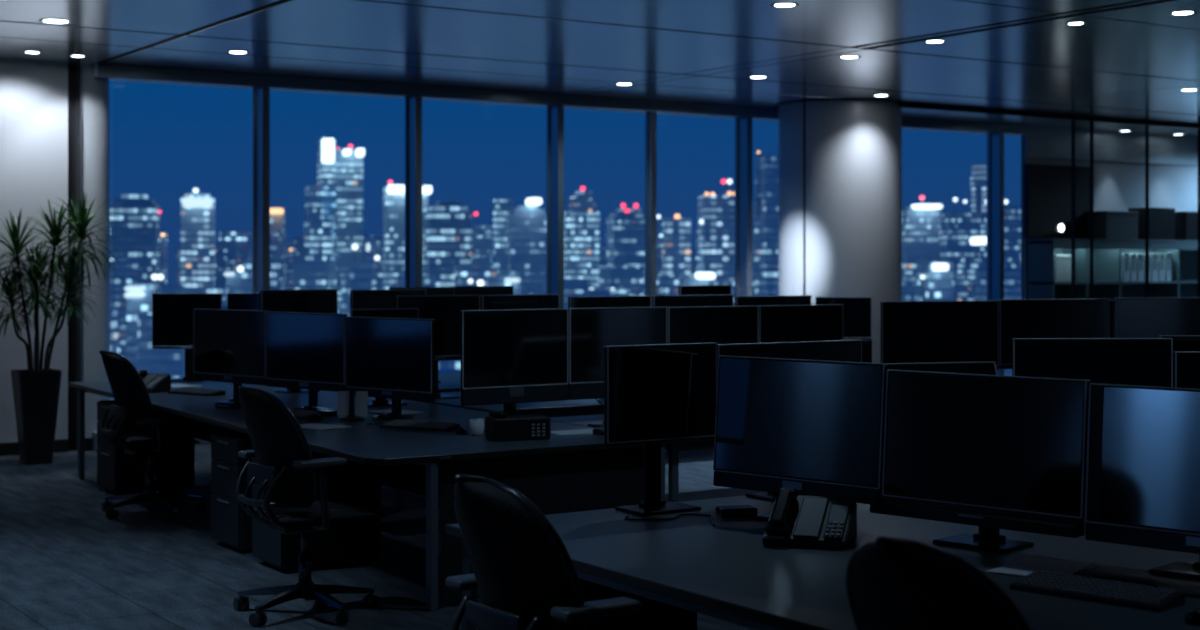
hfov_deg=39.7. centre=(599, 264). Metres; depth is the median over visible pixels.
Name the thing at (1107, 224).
storage box
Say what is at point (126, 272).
block
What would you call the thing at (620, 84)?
recessed light
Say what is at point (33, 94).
wall
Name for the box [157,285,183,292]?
block
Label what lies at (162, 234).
block
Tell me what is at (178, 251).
block
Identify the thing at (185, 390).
keyboard
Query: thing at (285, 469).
swivel chair
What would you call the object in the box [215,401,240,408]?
monitor stand
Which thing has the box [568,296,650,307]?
computer monitor
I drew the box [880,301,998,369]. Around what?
computer monitor
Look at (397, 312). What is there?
computer monitor
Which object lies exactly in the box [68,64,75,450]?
trim
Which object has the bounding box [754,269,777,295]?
block
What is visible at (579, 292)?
block
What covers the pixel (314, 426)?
keyboard
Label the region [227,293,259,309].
computer monitor
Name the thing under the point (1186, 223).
storage box
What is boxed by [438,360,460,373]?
block
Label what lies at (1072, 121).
window frame
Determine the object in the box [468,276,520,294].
block
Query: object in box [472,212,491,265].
office tower
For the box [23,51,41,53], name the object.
recessed light
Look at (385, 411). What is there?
paper stack
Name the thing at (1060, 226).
round lamp
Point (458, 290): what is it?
computer monitor
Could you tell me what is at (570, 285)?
block
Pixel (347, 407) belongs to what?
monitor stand
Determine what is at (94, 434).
trim
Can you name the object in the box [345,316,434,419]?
computer monitor
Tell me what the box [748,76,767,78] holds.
recessed light
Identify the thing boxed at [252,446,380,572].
drawer pedestal
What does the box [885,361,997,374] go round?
computer monitor
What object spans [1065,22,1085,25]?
recessed light
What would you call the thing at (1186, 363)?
computer monitor
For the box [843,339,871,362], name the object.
case
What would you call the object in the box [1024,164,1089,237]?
wall panel
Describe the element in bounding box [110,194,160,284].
office tower
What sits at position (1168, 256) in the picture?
binder
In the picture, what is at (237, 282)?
block
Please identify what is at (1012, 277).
block
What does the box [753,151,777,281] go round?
office tower
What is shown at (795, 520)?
desk phone
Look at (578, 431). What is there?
paper stack
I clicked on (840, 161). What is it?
column
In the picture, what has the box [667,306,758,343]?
computer monitor
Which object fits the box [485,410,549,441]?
desk phone
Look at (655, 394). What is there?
computer monitor
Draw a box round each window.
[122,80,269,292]
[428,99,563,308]
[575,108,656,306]
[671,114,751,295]
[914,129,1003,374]
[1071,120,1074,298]
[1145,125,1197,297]
[1198,129,1199,296]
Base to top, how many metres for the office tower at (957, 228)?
175.889 m
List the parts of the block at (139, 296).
lit crown, lit crown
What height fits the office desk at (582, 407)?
0.720 m
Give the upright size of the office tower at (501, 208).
173.528 m
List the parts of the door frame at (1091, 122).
frame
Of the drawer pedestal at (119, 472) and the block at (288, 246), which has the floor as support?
the drawer pedestal at (119, 472)
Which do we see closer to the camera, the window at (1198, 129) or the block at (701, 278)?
the window at (1198, 129)
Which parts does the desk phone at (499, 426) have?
key panel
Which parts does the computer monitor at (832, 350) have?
edge trim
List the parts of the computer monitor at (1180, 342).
edge trim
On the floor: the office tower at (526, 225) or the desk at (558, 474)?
the desk at (558, 474)
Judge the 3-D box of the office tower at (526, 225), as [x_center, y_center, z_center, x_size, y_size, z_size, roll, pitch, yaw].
[-20.006,66.457,467.046,10.516,170.287,15.465,0,0,-10]
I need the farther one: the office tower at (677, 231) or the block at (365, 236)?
the block at (365, 236)
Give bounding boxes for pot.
[11,369,61,464]
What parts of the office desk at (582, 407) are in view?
frame rail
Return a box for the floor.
[0,444,762,629]
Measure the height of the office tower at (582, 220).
178.048 m
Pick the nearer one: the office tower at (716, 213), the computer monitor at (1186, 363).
the computer monitor at (1186, 363)
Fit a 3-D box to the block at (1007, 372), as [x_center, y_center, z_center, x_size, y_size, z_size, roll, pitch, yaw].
[73.049,80.334,309.053,8.240,142.531,7.416,0,0,-10]
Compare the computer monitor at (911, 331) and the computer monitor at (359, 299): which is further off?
the computer monitor at (359, 299)
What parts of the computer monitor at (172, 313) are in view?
edge trim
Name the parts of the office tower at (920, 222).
lit crown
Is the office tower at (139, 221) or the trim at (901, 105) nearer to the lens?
the trim at (901, 105)
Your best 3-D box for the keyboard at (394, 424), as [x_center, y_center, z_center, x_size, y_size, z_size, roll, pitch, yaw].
[-0.969,0.862,8.928,0.430,0.036,0.140,0,0,29]
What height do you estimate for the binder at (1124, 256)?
0.360 m
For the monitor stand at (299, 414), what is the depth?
9.55 m
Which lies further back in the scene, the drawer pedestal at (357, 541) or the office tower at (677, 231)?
the office tower at (677, 231)
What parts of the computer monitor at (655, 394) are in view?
edge trim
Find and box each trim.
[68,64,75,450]
[76,64,82,449]
[92,63,1032,135]
[92,432,210,450]
[776,99,901,107]
[897,102,1199,128]
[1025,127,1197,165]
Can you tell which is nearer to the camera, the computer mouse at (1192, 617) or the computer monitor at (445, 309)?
the computer mouse at (1192, 617)
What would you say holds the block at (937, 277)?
on the ground
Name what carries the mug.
on the desk at (558, 474)
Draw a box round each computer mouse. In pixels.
[456,426,467,434]
[1185,607,1199,624]
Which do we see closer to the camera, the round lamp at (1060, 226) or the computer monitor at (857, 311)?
the computer monitor at (857, 311)
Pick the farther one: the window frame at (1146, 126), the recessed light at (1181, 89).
the window frame at (1146, 126)
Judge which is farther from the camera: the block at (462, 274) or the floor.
the block at (462, 274)
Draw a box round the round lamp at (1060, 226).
[1058,224,1063,231]
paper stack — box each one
[171,384,201,387]
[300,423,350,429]
[367,409,422,413]
[550,429,592,435]
[985,556,1098,576]
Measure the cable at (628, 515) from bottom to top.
0.006 m
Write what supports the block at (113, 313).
on the ground
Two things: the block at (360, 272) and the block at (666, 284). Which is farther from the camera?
the block at (666, 284)
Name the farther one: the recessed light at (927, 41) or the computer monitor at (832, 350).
the recessed light at (927, 41)
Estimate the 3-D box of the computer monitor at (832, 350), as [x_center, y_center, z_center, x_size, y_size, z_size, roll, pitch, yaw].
[0.707,0.586,6.296,0.702,0.589,0.180,0,0,-34]
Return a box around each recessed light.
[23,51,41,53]
[39,19,71,23]
[69,55,86,57]
[226,51,249,53]
[615,83,633,85]
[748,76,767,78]
[771,3,798,7]
[838,56,859,58]
[872,94,889,96]
[923,40,946,43]
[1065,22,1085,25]
[1168,11,1196,15]
[1179,89,1198,90]
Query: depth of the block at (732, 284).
397.45 m
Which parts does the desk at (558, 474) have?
leg, frame rail, modesty panel, leg, leg, panel, leg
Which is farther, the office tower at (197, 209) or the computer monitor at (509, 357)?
the office tower at (197, 209)
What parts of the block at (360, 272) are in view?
lit crown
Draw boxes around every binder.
[1121,253,1128,280]
[1129,253,1136,280]
[1137,253,1143,280]
[1144,253,1150,280]
[1151,253,1157,280]
[1158,253,1164,280]
[1165,253,1171,280]
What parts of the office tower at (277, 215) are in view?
lit crown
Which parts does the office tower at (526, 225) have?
lit crown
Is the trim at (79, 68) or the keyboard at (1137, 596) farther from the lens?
the trim at (79, 68)
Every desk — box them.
[68,378,667,610]
[403,392,603,501]
[438,373,460,392]
[445,495,1199,629]
[550,414,714,501]
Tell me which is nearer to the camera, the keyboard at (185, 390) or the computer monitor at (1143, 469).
the computer monitor at (1143, 469)
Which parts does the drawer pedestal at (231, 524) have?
handle, handle, handle, drawer, drawer, drawer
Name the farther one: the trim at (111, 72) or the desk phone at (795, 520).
the trim at (111, 72)
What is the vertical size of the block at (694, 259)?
156.688 m
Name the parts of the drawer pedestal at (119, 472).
drawer, drawer, drawer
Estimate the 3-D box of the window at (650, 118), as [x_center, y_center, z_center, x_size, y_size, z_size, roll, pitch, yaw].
[0.066,-0.087,17.312,1.250,3.055,0.120,0,0,-34]
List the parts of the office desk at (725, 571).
leg, frame rail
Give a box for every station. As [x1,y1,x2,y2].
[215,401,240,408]
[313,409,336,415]
[715,505,757,517]
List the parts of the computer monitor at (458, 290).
edge trim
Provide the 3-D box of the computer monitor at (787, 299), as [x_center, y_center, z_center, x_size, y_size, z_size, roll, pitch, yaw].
[1.226,0.550,11.878,0.672,0.661,0.180,0,0,-32]
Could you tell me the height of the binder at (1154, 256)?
0.360 m
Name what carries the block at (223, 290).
on the ground
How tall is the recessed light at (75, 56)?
0.008 m
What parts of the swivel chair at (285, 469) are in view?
arm, backrest, frame, arm, seat, armrest, arm, arm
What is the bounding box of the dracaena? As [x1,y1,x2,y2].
[0,192,121,464]
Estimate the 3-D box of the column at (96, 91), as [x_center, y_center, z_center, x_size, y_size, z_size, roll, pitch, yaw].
[-4.421,-0.065,14.498,0.290,3.330,0.340,0,0,-34]
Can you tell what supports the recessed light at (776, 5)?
in the ceiling
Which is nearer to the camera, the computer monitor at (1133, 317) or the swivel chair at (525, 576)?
the swivel chair at (525, 576)
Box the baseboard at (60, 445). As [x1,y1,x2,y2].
[0,438,92,455]
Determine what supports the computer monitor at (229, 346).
on the desk at (558, 474)
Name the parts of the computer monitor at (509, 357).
edge trim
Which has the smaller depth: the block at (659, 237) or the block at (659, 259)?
the block at (659, 259)
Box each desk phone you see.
[138,370,170,392]
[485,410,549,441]
[763,488,856,549]
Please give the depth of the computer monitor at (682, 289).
13.87 m
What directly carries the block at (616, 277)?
on the ground
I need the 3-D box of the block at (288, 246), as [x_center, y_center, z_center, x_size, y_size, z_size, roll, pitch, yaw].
[-263.169,66.790,1395.846,27.499,169.621,24.749,0,0,-17]
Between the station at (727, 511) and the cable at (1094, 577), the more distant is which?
the station at (727, 511)
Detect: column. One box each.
[83,64,109,437]
[778,100,901,362]
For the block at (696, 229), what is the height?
185.664 m
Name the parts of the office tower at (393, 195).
lit crown, lit crown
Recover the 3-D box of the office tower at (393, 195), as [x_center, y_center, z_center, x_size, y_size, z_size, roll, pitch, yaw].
[-66.959,61.090,577.121,16.047,181.019,19.477,0,0,-9]
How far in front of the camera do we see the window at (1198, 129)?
20.45 m
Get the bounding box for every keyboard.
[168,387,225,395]
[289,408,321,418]
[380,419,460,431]
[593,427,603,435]
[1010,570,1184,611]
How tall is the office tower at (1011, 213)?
173.595 m
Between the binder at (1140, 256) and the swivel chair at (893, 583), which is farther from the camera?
the binder at (1140, 256)
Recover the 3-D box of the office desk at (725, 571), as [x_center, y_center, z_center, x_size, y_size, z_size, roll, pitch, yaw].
[1.954,1.240,3.923,2.250,0.720,5.585,0,0,-34]
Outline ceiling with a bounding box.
[0,0,1199,137]
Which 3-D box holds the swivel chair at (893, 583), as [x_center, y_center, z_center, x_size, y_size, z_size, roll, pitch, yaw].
[0.815,1.070,3.486,0.681,1.058,0.645,0,0,38]
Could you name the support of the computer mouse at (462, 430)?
on the desk at (558, 474)
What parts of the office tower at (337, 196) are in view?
lit crown, lit crown, lit crown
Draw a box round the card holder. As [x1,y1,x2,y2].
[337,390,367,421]
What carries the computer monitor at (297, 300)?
on the desk at (558, 474)
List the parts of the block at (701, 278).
lit crown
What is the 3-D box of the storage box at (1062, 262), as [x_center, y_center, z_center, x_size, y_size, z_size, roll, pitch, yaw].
[5.710,0.039,20.760,0.312,0.340,0.262,0,0,-34]
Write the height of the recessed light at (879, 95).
0.008 m
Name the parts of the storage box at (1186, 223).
lid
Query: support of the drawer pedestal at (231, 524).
on the floor
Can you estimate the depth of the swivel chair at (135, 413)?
10.54 m
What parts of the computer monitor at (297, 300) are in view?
edge trim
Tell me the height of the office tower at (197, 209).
181.132 m
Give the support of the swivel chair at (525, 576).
on the floor
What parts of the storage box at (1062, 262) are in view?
lid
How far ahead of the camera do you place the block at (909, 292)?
427.86 m
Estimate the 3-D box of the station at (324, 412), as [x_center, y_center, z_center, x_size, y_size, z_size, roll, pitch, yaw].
[-1.605,0.865,9.707,0.130,0.030,0.092,0,0,37]
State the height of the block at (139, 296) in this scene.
149.811 m
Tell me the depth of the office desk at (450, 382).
12.43 m
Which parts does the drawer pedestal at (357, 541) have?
drawer, drawer, drawer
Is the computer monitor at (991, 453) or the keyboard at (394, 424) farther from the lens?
the keyboard at (394, 424)
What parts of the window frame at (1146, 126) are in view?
frame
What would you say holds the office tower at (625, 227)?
on the ground
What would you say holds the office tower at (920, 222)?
on the ground
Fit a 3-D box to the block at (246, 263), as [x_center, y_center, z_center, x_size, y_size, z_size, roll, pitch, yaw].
[-82.431,75.119,403.045,8.602,152.961,7.742,0,0,-15]
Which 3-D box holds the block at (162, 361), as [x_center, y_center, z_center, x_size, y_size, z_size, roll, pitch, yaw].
[-79.271,80.125,303.587,8.234,142.949,7.411,0,0,3]
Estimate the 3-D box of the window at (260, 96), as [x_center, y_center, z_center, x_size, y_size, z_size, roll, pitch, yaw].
[-3.621,-0.087,14.806,1.385,3.055,0.230,0,0,-34]
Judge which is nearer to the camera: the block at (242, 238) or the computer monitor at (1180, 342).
the computer monitor at (1180, 342)
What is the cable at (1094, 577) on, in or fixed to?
on the office desk at (725, 571)
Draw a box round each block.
[110,259,138,357]
[110,310,116,399]
[124,274,163,370]
[138,312,184,377]
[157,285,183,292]
[159,231,166,284]
[176,249,180,284]
[188,287,226,299]
[215,243,236,286]
[219,231,250,271]
[222,300,226,308]
[224,266,251,292]
[242,259,279,289]
[285,243,292,289]
[293,236,304,261]
[293,262,335,289]
[342,274,382,315]
[350,243,379,289]
[363,234,368,261]
[372,236,382,273]
[373,239,382,273]
[394,276,435,286]
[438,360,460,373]
[454,266,495,285]
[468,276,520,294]
[520,284,541,294]
[564,279,588,295]
[564,295,569,307]
[574,289,629,295]
[599,266,643,295]
[600,248,606,265]
[657,235,662,256]
[657,257,662,274]
[657,275,694,294]
[679,272,715,284]
[691,256,697,274]
[696,229,697,255]
[710,282,753,305]
[752,235,752,281]
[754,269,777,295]
[902,285,916,300]
[917,259,956,300]
[920,236,986,300]
[976,269,1020,300]
[1004,369,1011,375]
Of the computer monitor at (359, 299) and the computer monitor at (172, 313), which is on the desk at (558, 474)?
the computer monitor at (172, 313)
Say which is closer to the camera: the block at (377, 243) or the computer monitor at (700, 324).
the computer monitor at (700, 324)
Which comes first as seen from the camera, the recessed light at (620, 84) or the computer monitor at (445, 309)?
the computer monitor at (445, 309)
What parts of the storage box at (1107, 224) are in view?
lid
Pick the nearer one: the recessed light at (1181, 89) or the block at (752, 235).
the recessed light at (1181, 89)
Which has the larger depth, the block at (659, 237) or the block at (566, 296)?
the block at (659, 237)
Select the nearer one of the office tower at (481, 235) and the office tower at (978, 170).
the office tower at (481, 235)
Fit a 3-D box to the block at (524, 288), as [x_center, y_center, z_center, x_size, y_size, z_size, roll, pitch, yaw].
[-21.556,78.384,455.009,9.711,146.431,8.740,0,0,-15]
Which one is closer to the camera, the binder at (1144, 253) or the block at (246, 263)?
the binder at (1144, 253)
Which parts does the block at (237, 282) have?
lit crown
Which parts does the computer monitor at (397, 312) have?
edge trim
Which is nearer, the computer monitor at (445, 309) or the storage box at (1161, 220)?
the computer monitor at (445, 309)
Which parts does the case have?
panel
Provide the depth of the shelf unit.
21.16 m
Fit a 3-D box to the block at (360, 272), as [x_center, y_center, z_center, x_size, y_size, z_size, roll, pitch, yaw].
[-50.541,73.414,357.152,6.306,156.371,10.089,0,0,-8]
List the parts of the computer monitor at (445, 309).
edge trim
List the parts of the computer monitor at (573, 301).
edge trim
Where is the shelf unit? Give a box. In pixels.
[1027,239,1197,299]
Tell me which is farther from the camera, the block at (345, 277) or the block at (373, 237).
the block at (373, 237)
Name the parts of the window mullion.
frame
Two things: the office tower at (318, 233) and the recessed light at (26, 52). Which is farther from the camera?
the office tower at (318, 233)
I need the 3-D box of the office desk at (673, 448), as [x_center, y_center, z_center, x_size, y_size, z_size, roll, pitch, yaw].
[0.791,1.240,9.499,1.915,0.720,1.330,0,0,-34]
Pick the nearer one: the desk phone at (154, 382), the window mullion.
the desk phone at (154, 382)
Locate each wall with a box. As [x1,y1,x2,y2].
[0,59,67,442]
[1021,136,1197,298]
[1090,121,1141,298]
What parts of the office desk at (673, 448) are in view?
leg, frame rail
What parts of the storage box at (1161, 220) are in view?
lid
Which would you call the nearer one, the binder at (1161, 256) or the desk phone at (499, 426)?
the desk phone at (499, 426)
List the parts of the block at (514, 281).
lit crown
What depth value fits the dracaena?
13.32 m
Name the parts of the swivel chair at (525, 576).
backrest, armrest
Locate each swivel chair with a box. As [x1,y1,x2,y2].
[99,350,205,518]
[233,386,379,626]
[446,474,641,629]
[846,536,1030,629]
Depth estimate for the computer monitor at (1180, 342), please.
7.59 m
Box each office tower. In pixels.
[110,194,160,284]
[181,188,214,292]
[270,208,284,289]
[305,138,364,313]
[305,220,332,261]
[383,180,431,289]
[425,201,470,286]
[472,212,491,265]
[493,200,513,275]
[507,198,545,293]
[564,186,599,288]
[607,203,644,295]
[657,214,690,274]
[698,179,734,281]
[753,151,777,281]
[902,195,941,284]
[940,197,986,300]
[971,163,986,210]
[1004,200,1019,268]
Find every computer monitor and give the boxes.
[152,293,222,381]
[193,309,267,403]
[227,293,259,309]
[260,289,336,393]
[266,312,346,410]
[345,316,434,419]
[350,289,425,308]
[350,308,418,406]
[389,287,453,382]
[395,295,479,399]
[451,286,513,309]
[460,308,567,432]
[481,294,559,309]
[567,307,666,426]
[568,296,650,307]
[604,342,716,515]
[652,294,733,306]
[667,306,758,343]
[678,285,730,294]
[713,355,887,520]
[717,340,861,501]
[734,295,810,305]
[759,304,842,342]
[815,297,871,339]
[870,369,1089,552]
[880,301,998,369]
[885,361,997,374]
[998,299,1109,368]
[1012,338,1172,386]
[1085,383,1199,579]
[1114,297,1199,337]
[1159,335,1199,386]
[1173,351,1199,388]
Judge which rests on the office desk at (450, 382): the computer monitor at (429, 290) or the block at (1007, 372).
the computer monitor at (429, 290)
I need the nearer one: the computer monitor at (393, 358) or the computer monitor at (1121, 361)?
the computer monitor at (1121, 361)
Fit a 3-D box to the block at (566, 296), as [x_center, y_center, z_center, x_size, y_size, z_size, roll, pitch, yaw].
[-9.024,78.743,314.553,10.070,145.715,9.063,0,0,-20]
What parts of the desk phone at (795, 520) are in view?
trim, plate, plate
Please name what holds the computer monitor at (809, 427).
on the office desk at (725, 571)
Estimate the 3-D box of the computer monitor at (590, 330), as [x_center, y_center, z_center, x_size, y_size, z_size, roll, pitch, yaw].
[0.087,0.556,9.066,0.642,0.649,0.180,0,0,-34]
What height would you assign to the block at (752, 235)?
168.088 m
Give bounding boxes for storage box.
[1054,254,1070,281]
[1087,211,1138,239]
[1128,207,1174,239]
[1175,212,1197,239]
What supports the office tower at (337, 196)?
on the ground
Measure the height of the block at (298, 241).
166.180 m
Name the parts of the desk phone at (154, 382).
plate, plate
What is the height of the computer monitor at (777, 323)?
0.645 m
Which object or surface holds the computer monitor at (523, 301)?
on the office desk at (582, 407)
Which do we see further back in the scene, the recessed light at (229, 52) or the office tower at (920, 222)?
the office tower at (920, 222)
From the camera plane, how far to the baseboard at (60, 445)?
14.15 m
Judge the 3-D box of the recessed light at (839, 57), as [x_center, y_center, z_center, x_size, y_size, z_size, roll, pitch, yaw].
[2.073,-1.728,13.808,0.188,0.008,0.188,0,0,-34]
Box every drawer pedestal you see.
[97,400,194,494]
[211,432,253,552]
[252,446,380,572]
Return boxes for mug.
[469,418,483,435]
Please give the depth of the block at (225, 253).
915.79 m
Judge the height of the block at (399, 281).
148.617 m
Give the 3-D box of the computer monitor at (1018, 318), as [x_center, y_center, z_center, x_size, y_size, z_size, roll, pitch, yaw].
[2.832,0.546,10.390,0.792,0.668,0.180,0,0,-18]
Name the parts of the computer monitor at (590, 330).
edge trim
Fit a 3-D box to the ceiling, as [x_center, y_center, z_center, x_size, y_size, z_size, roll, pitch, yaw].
[3.370,-1.880,8.497,33.600,0.300,19.050,0,0,-34]
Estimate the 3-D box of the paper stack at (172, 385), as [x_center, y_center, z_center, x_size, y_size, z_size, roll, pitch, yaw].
[-3.066,0.878,12.061,0.314,0.005,0.235,0,0,41]
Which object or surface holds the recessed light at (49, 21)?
in the ceiling
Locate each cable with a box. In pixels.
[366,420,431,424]
[624,513,714,526]
[1079,575,1199,597]
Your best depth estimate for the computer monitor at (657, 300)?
11.47 m
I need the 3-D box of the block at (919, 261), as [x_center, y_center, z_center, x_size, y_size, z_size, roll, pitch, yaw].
[83.140,75.067,409.526,7.778,153.065,7.000,0,0,-8]
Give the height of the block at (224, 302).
145.398 m
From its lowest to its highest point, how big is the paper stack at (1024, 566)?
0.005 m
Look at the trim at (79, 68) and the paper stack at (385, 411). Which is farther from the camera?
the trim at (79, 68)
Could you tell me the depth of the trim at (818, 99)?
17.36 m
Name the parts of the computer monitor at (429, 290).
edge trim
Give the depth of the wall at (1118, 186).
21.84 m
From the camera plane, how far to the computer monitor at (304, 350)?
9.98 m
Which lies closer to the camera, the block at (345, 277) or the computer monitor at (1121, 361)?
the computer monitor at (1121, 361)
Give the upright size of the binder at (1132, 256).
0.360 m
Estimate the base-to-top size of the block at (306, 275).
152.419 m
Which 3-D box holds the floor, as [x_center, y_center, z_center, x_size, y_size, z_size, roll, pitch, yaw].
[3.370,1.725,8.497,33.600,0.250,19.050,0,0,-34]
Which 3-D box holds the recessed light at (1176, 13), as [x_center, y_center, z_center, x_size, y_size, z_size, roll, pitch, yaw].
[3.998,-1.728,11.389,0.188,0.008,0.188,0,0,-34]
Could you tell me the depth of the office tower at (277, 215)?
756.81 m
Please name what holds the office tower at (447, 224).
on the ground
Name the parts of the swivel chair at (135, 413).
arm, backrest, frame, arm, armrest, seat, arm, arm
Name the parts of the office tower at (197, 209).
lit crown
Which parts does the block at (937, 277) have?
lit crown, lit crown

